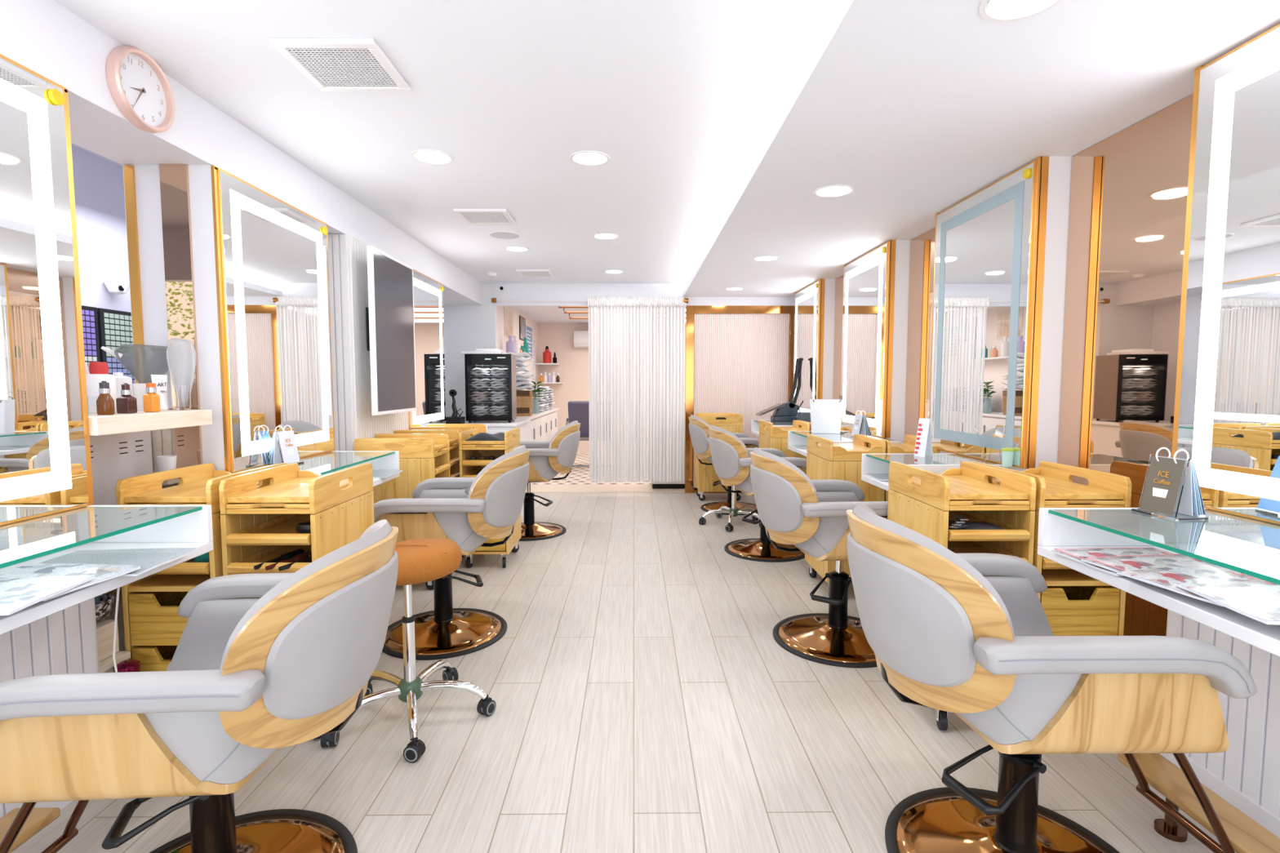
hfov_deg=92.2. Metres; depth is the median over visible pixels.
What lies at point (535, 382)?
wall shelf
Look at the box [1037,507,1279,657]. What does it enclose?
desk
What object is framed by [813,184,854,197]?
recessed light
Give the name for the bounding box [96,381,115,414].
bottle
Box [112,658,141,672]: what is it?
tin
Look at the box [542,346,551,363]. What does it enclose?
bottle
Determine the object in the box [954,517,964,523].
comb
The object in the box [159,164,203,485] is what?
mirror
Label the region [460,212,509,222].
grille
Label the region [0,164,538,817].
wall
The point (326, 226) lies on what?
trim
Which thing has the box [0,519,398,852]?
salon chair
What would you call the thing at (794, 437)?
desk
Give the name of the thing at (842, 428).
trolley
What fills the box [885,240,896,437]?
trim
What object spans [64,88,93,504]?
trim
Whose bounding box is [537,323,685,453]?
wall
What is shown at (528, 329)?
poster
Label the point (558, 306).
rail
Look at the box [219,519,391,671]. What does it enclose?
cushion
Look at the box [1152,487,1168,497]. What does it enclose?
picture
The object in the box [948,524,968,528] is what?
comb
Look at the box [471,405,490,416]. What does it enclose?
rolled towel
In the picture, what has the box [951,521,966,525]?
comb
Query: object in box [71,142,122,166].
ceiling
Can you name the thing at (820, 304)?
trim
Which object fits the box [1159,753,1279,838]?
baseboard
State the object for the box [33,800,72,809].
baseboard
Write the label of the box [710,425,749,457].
cushion
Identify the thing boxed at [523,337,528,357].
bottle
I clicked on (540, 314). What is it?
ceiling
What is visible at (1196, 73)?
trim
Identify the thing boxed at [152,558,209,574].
tray
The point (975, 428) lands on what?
easel
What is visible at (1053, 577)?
shelf
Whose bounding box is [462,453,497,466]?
tray
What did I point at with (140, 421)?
niche shelf
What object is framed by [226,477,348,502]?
tray
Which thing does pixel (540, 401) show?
folded towel
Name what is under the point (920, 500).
trolley
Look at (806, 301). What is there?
wall mirror
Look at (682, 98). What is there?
ceiling
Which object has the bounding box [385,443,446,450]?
tray
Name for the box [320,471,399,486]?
shelf
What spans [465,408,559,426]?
countertop
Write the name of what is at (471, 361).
towel warmer
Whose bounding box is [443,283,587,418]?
wall
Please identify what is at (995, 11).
recessed light
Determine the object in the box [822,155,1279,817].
wall
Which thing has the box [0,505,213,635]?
desk
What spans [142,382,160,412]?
bottle
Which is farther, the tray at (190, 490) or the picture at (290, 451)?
the picture at (290, 451)
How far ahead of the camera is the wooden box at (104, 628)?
1.99 m
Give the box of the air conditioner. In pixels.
[573,330,588,347]
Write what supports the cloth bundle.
on the storage cabinet at (153, 628)
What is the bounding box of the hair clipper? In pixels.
[715,417,725,419]
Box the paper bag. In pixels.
[809,395,843,433]
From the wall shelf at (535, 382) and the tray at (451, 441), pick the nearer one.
the tray at (451, 441)
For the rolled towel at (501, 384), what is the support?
in the towel warmer
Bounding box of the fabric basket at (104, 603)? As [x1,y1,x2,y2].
[94,593,114,623]
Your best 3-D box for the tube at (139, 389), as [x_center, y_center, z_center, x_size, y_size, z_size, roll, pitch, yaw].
[-1.890,-0.113,2.338,0.090,0.100,0.090,0,4,-1]
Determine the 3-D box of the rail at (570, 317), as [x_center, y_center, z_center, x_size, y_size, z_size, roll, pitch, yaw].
[-0.111,-1.615,8.959,1.858,0.104,0.028,0,4,-1]
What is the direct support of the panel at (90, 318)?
attached to the wall at (98, 182)
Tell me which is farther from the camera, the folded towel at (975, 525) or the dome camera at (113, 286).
the dome camera at (113, 286)
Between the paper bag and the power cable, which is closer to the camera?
the power cable
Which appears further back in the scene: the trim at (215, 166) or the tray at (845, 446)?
the tray at (845, 446)
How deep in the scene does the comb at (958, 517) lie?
2.20 m
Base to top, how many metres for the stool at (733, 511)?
0.587 m
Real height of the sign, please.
0.192 m
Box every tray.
[124,477,257,502]
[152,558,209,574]
[225,514,311,545]
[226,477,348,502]
[226,544,311,574]
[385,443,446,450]
[434,462,450,475]
[449,439,457,444]
[449,457,459,466]
[449,471,459,477]
[462,436,512,444]
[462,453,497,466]
[462,466,481,477]
[764,426,798,430]
[817,443,870,451]
[890,443,915,451]
[911,475,1028,499]
[947,511,1030,541]
[947,540,1028,562]
[996,475,1123,499]
[1041,556,1071,568]
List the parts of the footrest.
leg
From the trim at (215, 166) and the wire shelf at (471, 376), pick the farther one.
the wire shelf at (471, 376)
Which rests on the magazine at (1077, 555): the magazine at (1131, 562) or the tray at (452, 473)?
the magazine at (1131, 562)
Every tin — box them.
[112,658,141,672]
[295,521,311,533]
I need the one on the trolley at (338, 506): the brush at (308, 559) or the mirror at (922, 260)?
the brush at (308, 559)
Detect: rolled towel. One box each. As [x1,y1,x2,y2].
[469,368,490,375]
[470,378,490,388]
[471,391,491,401]
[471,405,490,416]
[488,391,508,401]
[488,405,509,416]
[489,368,508,375]
[489,378,507,388]
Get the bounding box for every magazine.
[0,563,140,601]
[0,575,94,615]
[40,547,196,576]
[373,469,402,478]
[790,444,807,448]
[864,473,888,480]
[1050,546,1174,576]
[1080,553,1211,588]
[1116,564,1279,606]
[1174,582,1279,625]
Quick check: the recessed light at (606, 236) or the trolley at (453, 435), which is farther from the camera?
the recessed light at (606, 236)
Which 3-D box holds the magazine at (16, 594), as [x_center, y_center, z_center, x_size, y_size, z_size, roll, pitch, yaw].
[-1.414,0.362,1.313,0.300,0.010,0.230,-1,4,-8]
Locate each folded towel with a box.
[464,432,504,440]
[506,351,532,372]
[515,372,533,390]
[523,388,546,411]
[532,386,549,409]
[545,388,555,408]
[948,520,1004,529]
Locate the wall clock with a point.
(138, 86)
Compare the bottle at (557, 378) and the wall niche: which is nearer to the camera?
the wall niche
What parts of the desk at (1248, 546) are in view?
panel, glass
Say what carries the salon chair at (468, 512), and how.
on the floor
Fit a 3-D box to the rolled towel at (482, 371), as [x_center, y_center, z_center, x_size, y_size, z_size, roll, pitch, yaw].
[-1.621,-0.554,6.239,0.164,0.080,0.237,0,4,7]
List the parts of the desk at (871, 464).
panel, glass, panel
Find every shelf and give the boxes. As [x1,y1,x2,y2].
[88,409,212,435]
[127,573,210,591]
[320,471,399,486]
[468,401,508,403]
[471,376,508,377]
[471,550,506,554]
[535,363,559,364]
[535,382,563,383]
[751,431,759,436]
[787,444,806,456]
[861,474,889,491]
[1041,568,1111,586]
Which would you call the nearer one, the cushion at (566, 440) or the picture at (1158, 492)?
the picture at (1158, 492)
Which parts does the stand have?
handle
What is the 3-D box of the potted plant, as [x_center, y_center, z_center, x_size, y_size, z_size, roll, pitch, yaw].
[-1.360,-0.382,8.015,0.244,0.425,0.221,-4,6,-44]
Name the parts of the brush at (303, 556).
handle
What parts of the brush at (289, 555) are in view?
handle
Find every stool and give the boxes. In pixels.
[320,537,496,763]
[698,463,759,532]
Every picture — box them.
[286,448,293,454]
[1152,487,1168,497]
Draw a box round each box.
[96,619,119,662]
[461,348,506,354]
[796,412,810,422]
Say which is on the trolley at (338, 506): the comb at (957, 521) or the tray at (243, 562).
the tray at (243, 562)
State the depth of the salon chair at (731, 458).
4.29 m
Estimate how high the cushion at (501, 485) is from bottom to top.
0.416 m
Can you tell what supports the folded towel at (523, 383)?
in the wicker basket at (524, 397)
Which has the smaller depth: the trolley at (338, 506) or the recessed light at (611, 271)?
the trolley at (338, 506)
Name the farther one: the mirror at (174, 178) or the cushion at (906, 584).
the mirror at (174, 178)
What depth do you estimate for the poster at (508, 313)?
8.05 m
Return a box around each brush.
[253,547,304,569]
[265,550,311,570]
[278,555,311,570]
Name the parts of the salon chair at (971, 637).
backrest, armrest, plate, armrest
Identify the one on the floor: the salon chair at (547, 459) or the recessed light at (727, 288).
the salon chair at (547, 459)
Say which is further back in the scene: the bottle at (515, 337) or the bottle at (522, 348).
the bottle at (522, 348)
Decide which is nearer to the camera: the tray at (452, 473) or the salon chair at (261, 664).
the salon chair at (261, 664)
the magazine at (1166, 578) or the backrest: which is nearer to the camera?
the magazine at (1166, 578)
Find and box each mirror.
[0,54,90,525]
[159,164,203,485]
[217,167,334,473]
[408,269,445,429]
[792,280,819,412]
[832,275,843,399]
[840,241,888,437]
[904,227,935,435]
[929,160,1035,468]
[1057,93,1193,635]
[1175,23,1279,524]
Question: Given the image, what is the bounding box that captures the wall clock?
[105,45,174,133]
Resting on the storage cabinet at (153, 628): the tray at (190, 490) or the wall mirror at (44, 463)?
the tray at (190, 490)
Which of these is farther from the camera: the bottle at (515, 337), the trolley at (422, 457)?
the bottle at (515, 337)
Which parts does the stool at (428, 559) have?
leg, leg, leg, seat, leg, leg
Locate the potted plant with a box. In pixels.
[530,380,544,413]
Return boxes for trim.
[0,53,67,93]
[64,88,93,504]
[123,164,143,383]
[210,165,231,472]
[213,165,327,226]
[326,226,334,447]
[817,279,821,399]
[818,279,825,399]
[840,265,844,383]
[883,240,891,437]
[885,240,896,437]
[928,213,938,418]
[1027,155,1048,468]
[1171,65,1204,457]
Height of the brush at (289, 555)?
0.036 m
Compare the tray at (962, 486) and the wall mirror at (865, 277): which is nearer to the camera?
the tray at (962, 486)
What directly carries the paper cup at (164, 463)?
on the niche ledge
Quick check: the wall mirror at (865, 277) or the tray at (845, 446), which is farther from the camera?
the wall mirror at (865, 277)
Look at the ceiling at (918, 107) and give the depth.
2.12 m
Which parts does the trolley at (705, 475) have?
panel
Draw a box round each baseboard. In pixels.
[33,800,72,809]
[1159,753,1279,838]
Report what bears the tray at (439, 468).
on the trolley at (422, 457)
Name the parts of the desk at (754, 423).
panel, glass, panel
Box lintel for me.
[494,283,795,306]
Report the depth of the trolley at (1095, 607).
2.11 m
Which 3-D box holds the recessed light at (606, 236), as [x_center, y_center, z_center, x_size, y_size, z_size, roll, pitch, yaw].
[-0.253,-1.408,4.561,0.198,0.004,0.198,0,4,-1]
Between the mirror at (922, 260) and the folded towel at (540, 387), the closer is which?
the mirror at (922, 260)
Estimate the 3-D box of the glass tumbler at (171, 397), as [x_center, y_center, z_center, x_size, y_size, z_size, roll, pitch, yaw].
[-1.775,-0.111,2.344,0.048,0.095,0.048,0,4,-1]
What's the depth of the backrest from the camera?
2.69 m
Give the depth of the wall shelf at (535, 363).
10.36 m
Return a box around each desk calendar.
[266,425,303,466]
[848,410,871,436]
[1131,447,1208,520]
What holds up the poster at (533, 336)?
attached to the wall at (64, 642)
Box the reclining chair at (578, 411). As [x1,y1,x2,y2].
[565,400,610,466]
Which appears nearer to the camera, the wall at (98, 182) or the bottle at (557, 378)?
the wall at (98, 182)
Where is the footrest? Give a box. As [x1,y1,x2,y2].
[1117,753,1279,852]
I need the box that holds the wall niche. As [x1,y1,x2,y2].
[104,428,174,651]
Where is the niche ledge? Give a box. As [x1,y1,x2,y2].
[161,477,179,484]
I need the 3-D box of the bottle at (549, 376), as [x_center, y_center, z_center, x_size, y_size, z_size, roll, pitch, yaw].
[-1.531,-0.826,10.432,0.060,0.156,0.060,0,4,-1]
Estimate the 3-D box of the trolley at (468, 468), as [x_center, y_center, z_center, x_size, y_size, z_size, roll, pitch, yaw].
[-1.020,0.473,4.242,0.311,0.905,0.472,0,4,-1]
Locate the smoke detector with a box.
[486,271,497,276]
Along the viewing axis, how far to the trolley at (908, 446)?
3.47 m
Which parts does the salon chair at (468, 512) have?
armrest, plate, armrest, backrest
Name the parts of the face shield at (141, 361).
handle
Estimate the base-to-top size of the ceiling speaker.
0.007 m
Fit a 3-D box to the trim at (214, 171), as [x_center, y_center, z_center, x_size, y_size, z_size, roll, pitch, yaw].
[-1.675,-0.415,2.467,0.012,1.215,0.024,0,4,-1]
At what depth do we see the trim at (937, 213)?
3.48 m
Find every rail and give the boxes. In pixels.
[558,306,588,307]
[563,307,685,313]
[568,313,685,319]
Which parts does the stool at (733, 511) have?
leg, leg, leg, leg, leg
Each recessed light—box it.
[410,148,454,164]
[504,245,528,251]
[568,150,610,165]
[592,232,618,239]
[604,269,623,273]
[724,287,744,290]
[752,255,779,261]
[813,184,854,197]
[978,0,1062,22]
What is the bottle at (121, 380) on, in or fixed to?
on the niche shelf at (140, 421)
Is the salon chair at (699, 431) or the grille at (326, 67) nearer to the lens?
the grille at (326, 67)
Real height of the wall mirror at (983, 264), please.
1.302 m
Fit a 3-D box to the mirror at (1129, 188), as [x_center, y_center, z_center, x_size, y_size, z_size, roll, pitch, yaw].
[1.806,-0.020,2.283,0.008,2.163,0.714,0,4,-1]
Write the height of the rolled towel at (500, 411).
0.104 m
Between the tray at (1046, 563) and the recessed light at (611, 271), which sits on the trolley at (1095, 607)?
the tray at (1046, 563)
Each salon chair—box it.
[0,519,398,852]
[373,444,529,660]
[518,420,580,541]
[688,414,759,515]
[708,425,806,562]
[749,447,888,668]
[846,502,1257,852]
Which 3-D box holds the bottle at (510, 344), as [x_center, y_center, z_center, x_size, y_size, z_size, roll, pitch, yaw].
[-1.623,-1.016,7.731,0.110,0.251,0.110,0,4,-1]
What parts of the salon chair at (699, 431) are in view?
backrest, plate, armrest, armrest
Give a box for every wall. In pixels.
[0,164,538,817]
[71,146,131,312]
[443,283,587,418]
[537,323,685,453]
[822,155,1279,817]
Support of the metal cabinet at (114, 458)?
attached to the wall niche
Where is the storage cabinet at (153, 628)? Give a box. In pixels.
[115,462,286,671]
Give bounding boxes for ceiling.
[54,0,841,283]
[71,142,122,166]
[511,306,685,323]
[683,0,1279,297]
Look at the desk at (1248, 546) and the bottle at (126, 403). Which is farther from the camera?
the bottle at (126, 403)
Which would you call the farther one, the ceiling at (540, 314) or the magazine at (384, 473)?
the ceiling at (540, 314)
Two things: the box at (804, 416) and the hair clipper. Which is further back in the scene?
the hair clipper
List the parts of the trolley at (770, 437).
panel, panel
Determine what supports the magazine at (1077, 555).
on the desk at (1248, 546)
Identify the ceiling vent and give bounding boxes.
[269,37,410,92]
[453,208,515,224]
[515,269,554,276]
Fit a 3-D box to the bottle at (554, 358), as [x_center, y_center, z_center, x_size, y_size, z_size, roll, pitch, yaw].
[-1.441,-1.165,10.430,0.070,0.192,0.070,0,4,-1]
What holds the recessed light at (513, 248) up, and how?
in the ceiling at (682, 98)
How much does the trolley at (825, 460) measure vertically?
0.905 m
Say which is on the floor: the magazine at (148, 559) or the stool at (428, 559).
the stool at (428, 559)
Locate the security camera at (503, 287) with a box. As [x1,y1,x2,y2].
[499,284,506,291]
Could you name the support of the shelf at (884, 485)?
attached to the desk at (871, 464)
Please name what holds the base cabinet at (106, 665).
on the floor
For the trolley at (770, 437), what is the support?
on the floor
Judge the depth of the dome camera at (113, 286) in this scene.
4.07 m
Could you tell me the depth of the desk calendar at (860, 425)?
4.25 m
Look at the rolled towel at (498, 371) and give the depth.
6.16 m
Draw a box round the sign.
[913,417,933,457]
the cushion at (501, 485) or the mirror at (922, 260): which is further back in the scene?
the mirror at (922, 260)
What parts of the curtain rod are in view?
rod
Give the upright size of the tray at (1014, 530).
0.037 m
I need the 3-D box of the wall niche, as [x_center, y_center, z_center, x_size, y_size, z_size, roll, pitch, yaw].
[-1.950,0.532,2.213,0.126,1.030,0.615,0,4,-1]
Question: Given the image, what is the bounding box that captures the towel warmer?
[464,354,516,422]
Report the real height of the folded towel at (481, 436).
0.049 m
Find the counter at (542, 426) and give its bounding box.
[465,408,559,492]
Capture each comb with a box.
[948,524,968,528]
[951,514,968,520]
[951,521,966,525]
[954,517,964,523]
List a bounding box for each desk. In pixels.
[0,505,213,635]
[238,450,399,486]
[751,419,792,436]
[787,431,900,456]
[861,453,1008,491]
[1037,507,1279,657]
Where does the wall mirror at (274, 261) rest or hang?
attached to the wall at (64, 642)
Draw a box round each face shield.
[101,344,168,383]
[166,337,195,391]
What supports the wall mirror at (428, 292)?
attached to the wall at (64, 642)
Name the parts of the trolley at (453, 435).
panel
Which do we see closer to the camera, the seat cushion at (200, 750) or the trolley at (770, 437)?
the seat cushion at (200, 750)
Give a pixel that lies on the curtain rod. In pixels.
(493, 300)
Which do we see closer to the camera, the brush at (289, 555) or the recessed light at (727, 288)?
the brush at (289, 555)
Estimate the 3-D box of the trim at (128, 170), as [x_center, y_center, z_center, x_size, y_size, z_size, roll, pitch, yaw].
[-1.999,-0.546,2.441,0.035,0.950,0.009,0,4,-1]
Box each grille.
[286,48,398,87]
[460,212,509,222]
[520,271,550,275]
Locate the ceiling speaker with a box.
[488,231,520,239]
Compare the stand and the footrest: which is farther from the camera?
the stand
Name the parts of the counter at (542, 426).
door, door, door, door, door, door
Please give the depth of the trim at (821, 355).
5.60 m
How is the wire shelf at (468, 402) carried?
attached to the towel warmer
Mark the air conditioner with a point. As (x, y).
(580, 337)
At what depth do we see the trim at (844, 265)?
4.96 m
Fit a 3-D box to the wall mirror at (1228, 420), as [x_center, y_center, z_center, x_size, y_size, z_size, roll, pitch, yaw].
[1.667,-0.387,1.464,0.030,1.302,0.832,0,4,-1]
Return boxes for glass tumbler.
[167,384,177,409]
[174,384,191,409]
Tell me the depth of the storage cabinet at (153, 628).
2.06 m
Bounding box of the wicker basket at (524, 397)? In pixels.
[515,390,533,416]
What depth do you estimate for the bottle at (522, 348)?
8.51 m
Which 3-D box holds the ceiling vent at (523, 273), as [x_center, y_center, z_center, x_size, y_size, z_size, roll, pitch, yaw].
[-1.025,-1.506,6.049,0.330,0.018,0.330,0,4,-1]
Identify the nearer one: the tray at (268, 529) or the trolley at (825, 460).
the tray at (268, 529)
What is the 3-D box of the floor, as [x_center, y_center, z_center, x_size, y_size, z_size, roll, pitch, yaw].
[-0.044,0.948,4.276,4.400,0.054,13.200,0,4,-1]
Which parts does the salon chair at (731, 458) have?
backrest, plate, armrest, armrest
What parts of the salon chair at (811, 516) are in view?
backrest, plate, armrest, armrest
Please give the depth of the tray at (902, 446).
3.60 m
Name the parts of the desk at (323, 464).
glass, panel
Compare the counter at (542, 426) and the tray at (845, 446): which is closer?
the tray at (845, 446)
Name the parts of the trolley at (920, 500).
panel, panel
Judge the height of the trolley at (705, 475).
0.905 m
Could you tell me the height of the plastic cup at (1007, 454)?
0.085 m
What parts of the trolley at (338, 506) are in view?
panel, panel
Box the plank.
[0,807,60,852]
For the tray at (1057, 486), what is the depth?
2.15 m
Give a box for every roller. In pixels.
[469,455,476,460]
[479,455,485,460]
[488,455,494,459]
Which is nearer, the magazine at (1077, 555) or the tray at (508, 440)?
the magazine at (1077, 555)
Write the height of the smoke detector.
0.032 m
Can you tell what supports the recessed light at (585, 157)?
in the ceiling at (682, 98)
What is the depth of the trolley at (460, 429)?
4.49 m
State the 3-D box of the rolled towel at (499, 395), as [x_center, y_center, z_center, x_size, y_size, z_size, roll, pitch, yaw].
[-1.430,-0.306,6.254,0.173,0.104,0.242,0,4,-1]
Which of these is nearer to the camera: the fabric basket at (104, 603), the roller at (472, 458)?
the fabric basket at (104, 603)
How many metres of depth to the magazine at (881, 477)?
3.13 m
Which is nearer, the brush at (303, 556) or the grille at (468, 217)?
the brush at (303, 556)
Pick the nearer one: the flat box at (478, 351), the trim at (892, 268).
the trim at (892, 268)
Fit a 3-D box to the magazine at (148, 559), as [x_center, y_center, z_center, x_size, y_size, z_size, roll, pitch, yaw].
[-1.417,0.359,1.634,0.320,0.010,0.230,0,4,-4]
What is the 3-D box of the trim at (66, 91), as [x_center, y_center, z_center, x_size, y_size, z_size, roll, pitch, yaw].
[-1.664,-0.941,1.305,0.012,0.012,0.970,0,4,-1]
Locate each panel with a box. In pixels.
[81,305,100,366]
[97,307,135,383]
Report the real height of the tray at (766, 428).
0.020 m
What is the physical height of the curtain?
2.027 m
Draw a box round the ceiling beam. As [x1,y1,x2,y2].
[0,0,482,305]
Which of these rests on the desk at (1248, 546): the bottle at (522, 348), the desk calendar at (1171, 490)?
the desk calendar at (1171, 490)
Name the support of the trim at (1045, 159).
attached to the wall at (1251, 764)
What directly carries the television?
attached to the wall at (64, 642)
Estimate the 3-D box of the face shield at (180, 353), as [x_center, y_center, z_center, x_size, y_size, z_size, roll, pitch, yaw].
[-1.794,-0.212,2.405,0.033,0.267,0.102,2,5,29]
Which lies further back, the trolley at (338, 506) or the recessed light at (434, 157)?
the recessed light at (434, 157)
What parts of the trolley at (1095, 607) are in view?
panel, drawer, panel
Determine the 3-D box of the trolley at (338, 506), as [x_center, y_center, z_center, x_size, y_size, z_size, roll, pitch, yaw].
[-1.229,0.611,2.274,0.311,0.905,0.472,0,4,-1]
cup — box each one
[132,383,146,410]
[155,455,177,471]
[1000,447,1014,466]
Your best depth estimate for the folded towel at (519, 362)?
7.33 m
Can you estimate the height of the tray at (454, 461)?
0.037 m
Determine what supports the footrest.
on the floor
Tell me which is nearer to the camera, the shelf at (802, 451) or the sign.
the sign
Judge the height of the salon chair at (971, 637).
0.918 m
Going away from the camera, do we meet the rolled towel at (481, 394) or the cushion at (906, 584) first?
the cushion at (906, 584)
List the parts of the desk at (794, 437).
panel, glass, panel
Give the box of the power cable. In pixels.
[112,587,119,672]
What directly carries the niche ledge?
attached to the wall niche
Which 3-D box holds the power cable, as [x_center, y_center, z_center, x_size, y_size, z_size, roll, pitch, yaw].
[-1.610,0.741,1.914,0.026,0.686,0.036,0,4,-1]
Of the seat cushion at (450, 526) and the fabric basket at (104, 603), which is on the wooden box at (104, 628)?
the fabric basket at (104, 603)
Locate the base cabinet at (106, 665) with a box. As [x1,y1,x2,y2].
[98,651,130,672]
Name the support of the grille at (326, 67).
attached to the ceiling vent at (340, 64)
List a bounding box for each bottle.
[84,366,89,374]
[85,361,116,413]
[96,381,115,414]
[112,372,133,398]
[115,382,137,413]
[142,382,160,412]
[506,335,515,353]
[513,335,519,353]
[520,343,524,357]
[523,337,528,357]
[539,373,542,382]
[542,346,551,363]
[543,372,546,382]
[547,373,551,382]
[551,372,555,382]
[552,351,556,363]
[555,373,559,382]
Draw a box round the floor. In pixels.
[11,453,1236,852]
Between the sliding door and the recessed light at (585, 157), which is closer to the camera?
the recessed light at (585, 157)
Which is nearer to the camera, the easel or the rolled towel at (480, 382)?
the easel
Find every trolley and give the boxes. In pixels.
[218,462,373,739]
[353,434,450,590]
[375,430,459,477]
[404,426,472,557]
[422,423,486,432]
[458,427,521,568]
[695,413,743,501]
[758,420,809,459]
[799,420,846,431]
[804,434,885,594]
[859,434,939,501]
[887,461,1036,730]
[968,461,1132,635]
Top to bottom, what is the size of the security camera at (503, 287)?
0.074 m
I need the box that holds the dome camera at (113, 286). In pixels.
[103,279,129,294]
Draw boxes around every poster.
[503,306,513,339]
[519,315,525,340]
[525,324,532,359]
[532,335,535,378]
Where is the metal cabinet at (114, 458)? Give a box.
[89,431,152,505]
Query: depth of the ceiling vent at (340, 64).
2.08 m
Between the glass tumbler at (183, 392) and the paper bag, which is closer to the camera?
the glass tumbler at (183, 392)
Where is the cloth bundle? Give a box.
[192,551,209,562]
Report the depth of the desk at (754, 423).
6.02 m
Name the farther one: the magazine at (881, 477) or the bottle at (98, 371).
the magazine at (881, 477)
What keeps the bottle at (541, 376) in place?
on the wall shelf at (535, 382)
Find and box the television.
[365,245,416,415]
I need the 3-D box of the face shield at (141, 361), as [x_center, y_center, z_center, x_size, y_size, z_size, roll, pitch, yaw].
[-1.911,-0.236,2.346,0.076,0.156,0.226,2,4,27]
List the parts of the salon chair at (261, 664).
armrest, armrest, plate, backrest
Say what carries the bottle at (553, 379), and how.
on the wall shelf at (535, 382)
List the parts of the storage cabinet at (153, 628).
panel, drawer, drawer, panel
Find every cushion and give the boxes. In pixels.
[166,598,259,784]
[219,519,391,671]
[418,488,467,551]
[466,444,526,514]
[547,420,578,463]
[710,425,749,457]
[816,491,859,557]
[852,502,1014,637]
[983,576,1054,744]
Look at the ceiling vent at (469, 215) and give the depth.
3.97 m
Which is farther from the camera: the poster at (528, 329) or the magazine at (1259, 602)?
the poster at (528, 329)
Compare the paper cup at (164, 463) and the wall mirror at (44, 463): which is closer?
the wall mirror at (44, 463)
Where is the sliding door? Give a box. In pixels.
[684,305,794,493]
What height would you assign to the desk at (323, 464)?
0.201 m
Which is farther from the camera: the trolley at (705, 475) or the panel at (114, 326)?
the trolley at (705, 475)
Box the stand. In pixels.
[445,389,465,423]
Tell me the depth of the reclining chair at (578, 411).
8.68 m
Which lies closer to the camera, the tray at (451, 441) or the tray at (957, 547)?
the tray at (957, 547)
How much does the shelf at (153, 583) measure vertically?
0.018 m
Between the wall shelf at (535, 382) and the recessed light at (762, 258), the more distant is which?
the wall shelf at (535, 382)
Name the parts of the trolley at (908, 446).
panel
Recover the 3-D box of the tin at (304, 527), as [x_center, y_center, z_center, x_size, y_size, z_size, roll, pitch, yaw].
[-1.142,0.348,2.127,0.086,0.036,0.072,0,4,-1]
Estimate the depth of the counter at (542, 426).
7.34 m
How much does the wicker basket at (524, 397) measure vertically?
0.304 m
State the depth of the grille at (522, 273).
6.06 m
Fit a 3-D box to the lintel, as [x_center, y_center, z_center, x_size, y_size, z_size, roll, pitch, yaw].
[0.173,-1.442,6.735,3.510,0.240,0.006,0,4,-1]
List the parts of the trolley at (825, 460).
panel, panel, panel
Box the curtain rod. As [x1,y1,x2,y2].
[491,297,688,303]
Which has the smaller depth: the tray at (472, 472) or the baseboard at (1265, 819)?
the baseboard at (1265, 819)
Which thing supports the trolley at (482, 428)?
on the floor
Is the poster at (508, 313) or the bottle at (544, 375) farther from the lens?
the bottle at (544, 375)
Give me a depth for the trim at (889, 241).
4.10 m
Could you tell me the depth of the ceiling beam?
2.30 m
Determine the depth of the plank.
1.50 m
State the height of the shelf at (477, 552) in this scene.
0.018 m
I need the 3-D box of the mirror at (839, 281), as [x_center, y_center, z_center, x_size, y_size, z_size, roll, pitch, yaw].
[1.774,-0.233,5.331,0.008,2.163,0.624,0,4,-1]
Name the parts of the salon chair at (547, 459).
armrest, plate, armrest, backrest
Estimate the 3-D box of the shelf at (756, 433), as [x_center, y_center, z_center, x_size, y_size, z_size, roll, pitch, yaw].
[1.387,0.085,5.860,0.498,0.030,0.850,0,4,-1]
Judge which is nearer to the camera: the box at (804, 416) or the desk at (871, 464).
the desk at (871, 464)
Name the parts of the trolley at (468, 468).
panel, drawer, panel, panel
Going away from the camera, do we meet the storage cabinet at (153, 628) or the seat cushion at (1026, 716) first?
the seat cushion at (1026, 716)
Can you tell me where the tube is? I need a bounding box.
[151,374,168,410]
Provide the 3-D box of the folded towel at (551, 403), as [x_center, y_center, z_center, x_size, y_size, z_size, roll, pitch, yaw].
[-1.470,-0.430,9.428,0.332,0.318,0.366,0,4,-6]
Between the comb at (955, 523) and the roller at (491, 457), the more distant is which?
the roller at (491, 457)
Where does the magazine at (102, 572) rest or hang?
on the magazine at (148, 559)
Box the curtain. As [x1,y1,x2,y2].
[586,296,686,482]
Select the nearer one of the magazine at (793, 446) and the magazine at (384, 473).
the magazine at (384, 473)
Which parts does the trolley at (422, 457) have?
panel, panel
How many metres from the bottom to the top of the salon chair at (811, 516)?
0.918 m
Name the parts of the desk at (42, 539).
panel, glass, panel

